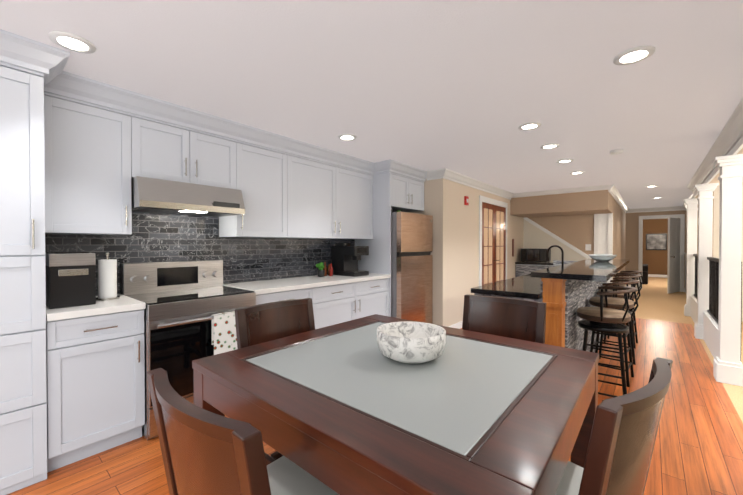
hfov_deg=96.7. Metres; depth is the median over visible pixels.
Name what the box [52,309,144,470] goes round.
base cabinet
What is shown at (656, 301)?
floor
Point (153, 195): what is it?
range hood
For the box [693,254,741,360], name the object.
iron railing
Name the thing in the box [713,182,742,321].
wall
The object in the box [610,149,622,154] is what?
smoke detector
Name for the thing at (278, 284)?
countertop
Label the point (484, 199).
door frame
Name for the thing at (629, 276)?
bar stool
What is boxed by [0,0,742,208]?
ceiling
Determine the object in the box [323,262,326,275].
bottle
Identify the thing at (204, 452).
dining chair
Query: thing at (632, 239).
wall
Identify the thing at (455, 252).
wall
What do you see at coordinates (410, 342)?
bowl
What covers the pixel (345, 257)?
coffee machine
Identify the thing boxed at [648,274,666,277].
baseboard
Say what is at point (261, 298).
base cabinet
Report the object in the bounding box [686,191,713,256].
wall
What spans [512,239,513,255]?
wall ornament
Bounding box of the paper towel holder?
[96,252,119,300]
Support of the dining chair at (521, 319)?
on the floor at (698, 448)
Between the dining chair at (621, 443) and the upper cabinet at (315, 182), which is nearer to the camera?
the dining chair at (621, 443)
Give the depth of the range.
2.44 m
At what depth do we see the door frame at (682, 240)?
9.20 m
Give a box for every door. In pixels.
[482,202,505,284]
[667,217,680,293]
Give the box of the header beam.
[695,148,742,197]
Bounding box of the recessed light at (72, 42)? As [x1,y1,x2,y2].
[48,31,95,53]
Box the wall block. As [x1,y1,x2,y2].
[527,198,625,282]
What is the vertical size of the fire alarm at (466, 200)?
0.140 m
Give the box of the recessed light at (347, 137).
[338,134,356,140]
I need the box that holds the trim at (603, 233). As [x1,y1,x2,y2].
[523,213,612,282]
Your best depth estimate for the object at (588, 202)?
6.39 m
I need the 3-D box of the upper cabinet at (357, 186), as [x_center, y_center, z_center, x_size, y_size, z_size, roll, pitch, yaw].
[-0.344,-0.542,4.231,0.336,0.865,0.739,0,1,40]
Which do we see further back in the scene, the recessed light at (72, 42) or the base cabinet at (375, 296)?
the base cabinet at (375, 296)
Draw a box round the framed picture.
[646,233,666,249]
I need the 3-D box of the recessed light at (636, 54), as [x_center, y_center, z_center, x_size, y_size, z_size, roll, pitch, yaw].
[1.462,-1.067,1.842,0.183,0.011,0.183,0,1,16]
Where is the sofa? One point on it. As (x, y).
(645, 273)
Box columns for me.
[683,154,742,386]
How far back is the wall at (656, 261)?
13.19 m
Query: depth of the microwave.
7.08 m
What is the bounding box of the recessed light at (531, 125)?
[518,122,540,129]
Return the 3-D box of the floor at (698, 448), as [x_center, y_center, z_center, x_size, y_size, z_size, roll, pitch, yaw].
[0.398,1.330,2.619,3.800,0.100,10.500,0,1,40]
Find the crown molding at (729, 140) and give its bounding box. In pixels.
[426,98,742,212]
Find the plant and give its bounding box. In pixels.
[316,262,324,276]
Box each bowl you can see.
[377,321,445,363]
[588,254,616,261]
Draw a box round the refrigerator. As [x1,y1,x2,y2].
[391,212,432,323]
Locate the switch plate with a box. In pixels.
[585,244,590,249]
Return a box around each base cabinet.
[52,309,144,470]
[256,289,319,328]
[320,281,359,327]
[360,277,390,317]
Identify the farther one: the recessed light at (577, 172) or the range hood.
the recessed light at (577, 172)
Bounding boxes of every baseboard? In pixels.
[449,321,462,328]
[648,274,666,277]
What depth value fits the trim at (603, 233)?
6.72 m
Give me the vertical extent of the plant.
0.171 m
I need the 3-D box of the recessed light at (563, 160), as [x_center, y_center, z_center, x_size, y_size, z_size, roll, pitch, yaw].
[2.438,-1.088,4.159,0.183,0.011,0.183,0,1,34]
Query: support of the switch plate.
attached to the wall block
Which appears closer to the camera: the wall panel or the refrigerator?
the refrigerator
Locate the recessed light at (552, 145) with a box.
[540,143,559,148]
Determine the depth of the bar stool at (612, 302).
3.16 m
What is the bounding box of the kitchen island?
[471,245,628,351]
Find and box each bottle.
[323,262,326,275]
[328,264,332,275]
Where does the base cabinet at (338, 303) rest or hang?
on the floor at (698, 448)
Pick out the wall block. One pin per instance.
(576, 231)
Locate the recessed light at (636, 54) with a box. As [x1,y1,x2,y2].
[613,45,654,64]
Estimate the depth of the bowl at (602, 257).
4.05 m
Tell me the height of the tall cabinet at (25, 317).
2.240 m
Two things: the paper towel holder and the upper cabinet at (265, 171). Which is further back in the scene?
the upper cabinet at (265, 171)
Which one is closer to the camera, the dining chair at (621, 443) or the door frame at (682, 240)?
the dining chair at (621, 443)
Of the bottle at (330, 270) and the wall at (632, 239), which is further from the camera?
the wall at (632, 239)
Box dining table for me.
[192,314,598,494]
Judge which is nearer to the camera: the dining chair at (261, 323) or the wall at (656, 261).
the dining chair at (261, 323)
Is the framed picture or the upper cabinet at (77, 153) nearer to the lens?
the upper cabinet at (77, 153)
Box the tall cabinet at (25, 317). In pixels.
[0,57,51,494]
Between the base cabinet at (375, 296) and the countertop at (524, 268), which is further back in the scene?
the countertop at (524, 268)
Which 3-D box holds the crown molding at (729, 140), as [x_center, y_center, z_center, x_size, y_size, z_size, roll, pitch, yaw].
[2.386,-0.979,4.191,3.260,0.230,15.500,0,1,40]
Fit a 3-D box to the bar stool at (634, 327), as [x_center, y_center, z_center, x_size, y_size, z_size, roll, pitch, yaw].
[3.309,0.781,4.342,0.407,0.969,0.458,0,1,43]
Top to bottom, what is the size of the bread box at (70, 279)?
0.335 m
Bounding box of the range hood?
[131,176,244,216]
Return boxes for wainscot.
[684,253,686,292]
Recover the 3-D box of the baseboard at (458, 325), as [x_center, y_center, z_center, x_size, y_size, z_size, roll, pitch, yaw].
[1.441,1.207,5.206,0.012,0.100,1.280,0,1,40]
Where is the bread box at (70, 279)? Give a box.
[45,251,95,308]
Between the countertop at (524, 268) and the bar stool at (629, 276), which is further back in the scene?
the countertop at (524, 268)
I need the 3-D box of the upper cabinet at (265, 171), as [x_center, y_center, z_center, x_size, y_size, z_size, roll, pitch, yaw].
[-1.160,-0.534,3.264,0.336,0.865,0.653,0,1,40]
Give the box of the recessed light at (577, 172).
[570,171,583,173]
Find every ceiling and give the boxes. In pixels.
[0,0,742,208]
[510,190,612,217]
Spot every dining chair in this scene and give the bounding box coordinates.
[146,368,338,494]
[235,298,314,464]
[462,295,545,343]
[555,357,672,494]
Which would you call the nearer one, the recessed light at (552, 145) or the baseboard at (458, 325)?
the recessed light at (552, 145)
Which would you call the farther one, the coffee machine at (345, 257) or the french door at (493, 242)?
the french door at (493, 242)
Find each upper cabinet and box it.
[48,89,143,236]
[144,113,199,183]
[200,129,239,189]
[212,137,295,240]
[292,153,339,240]
[340,165,375,240]
[376,169,411,212]
[400,177,423,211]
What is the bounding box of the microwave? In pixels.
[521,249,550,262]
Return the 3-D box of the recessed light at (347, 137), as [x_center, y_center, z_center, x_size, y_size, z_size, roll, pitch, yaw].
[-0.238,-1.079,3.239,0.183,0.011,0.183,0,1,34]
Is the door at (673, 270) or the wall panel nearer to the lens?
the wall panel
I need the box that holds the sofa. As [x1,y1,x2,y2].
[642,264,647,283]
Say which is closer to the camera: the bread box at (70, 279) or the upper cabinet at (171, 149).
the bread box at (70, 279)
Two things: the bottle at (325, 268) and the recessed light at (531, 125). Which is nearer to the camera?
the recessed light at (531, 125)
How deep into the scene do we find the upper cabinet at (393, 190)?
4.35 m
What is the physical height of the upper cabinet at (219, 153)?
0.455 m
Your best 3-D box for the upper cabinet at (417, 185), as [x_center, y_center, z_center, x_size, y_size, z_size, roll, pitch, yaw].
[0.398,-0.761,4.897,0.606,0.440,0.470,0,1,40]
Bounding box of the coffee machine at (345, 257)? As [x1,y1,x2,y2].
[331,243,368,276]
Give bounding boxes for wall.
[409,178,523,326]
[625,210,685,287]
[643,219,667,274]
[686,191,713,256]
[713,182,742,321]
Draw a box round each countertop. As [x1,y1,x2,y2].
[52,293,145,320]
[223,273,390,292]
[515,261,552,276]
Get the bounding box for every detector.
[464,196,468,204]
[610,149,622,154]
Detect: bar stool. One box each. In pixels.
[577,286,638,396]
[589,279,640,386]
[598,274,641,364]
[604,270,642,348]
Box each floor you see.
[7,318,742,494]
[624,277,742,422]
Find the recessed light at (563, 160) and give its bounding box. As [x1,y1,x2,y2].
[557,159,573,162]
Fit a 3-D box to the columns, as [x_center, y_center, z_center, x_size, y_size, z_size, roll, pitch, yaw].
[2.793,0.216,2.414,0.230,2.130,9.705,0,1,40]
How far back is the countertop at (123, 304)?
2.02 m
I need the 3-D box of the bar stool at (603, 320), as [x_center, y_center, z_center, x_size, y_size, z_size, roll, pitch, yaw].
[1.898,0.796,2.672,0.407,0.969,0.458,0,1,35]
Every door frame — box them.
[479,195,507,285]
[638,214,684,291]
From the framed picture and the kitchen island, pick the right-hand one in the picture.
the framed picture
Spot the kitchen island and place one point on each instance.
(563, 290)
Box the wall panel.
[523,220,586,261]
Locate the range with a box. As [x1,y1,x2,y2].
[121,260,255,440]
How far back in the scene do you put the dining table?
1.13 m

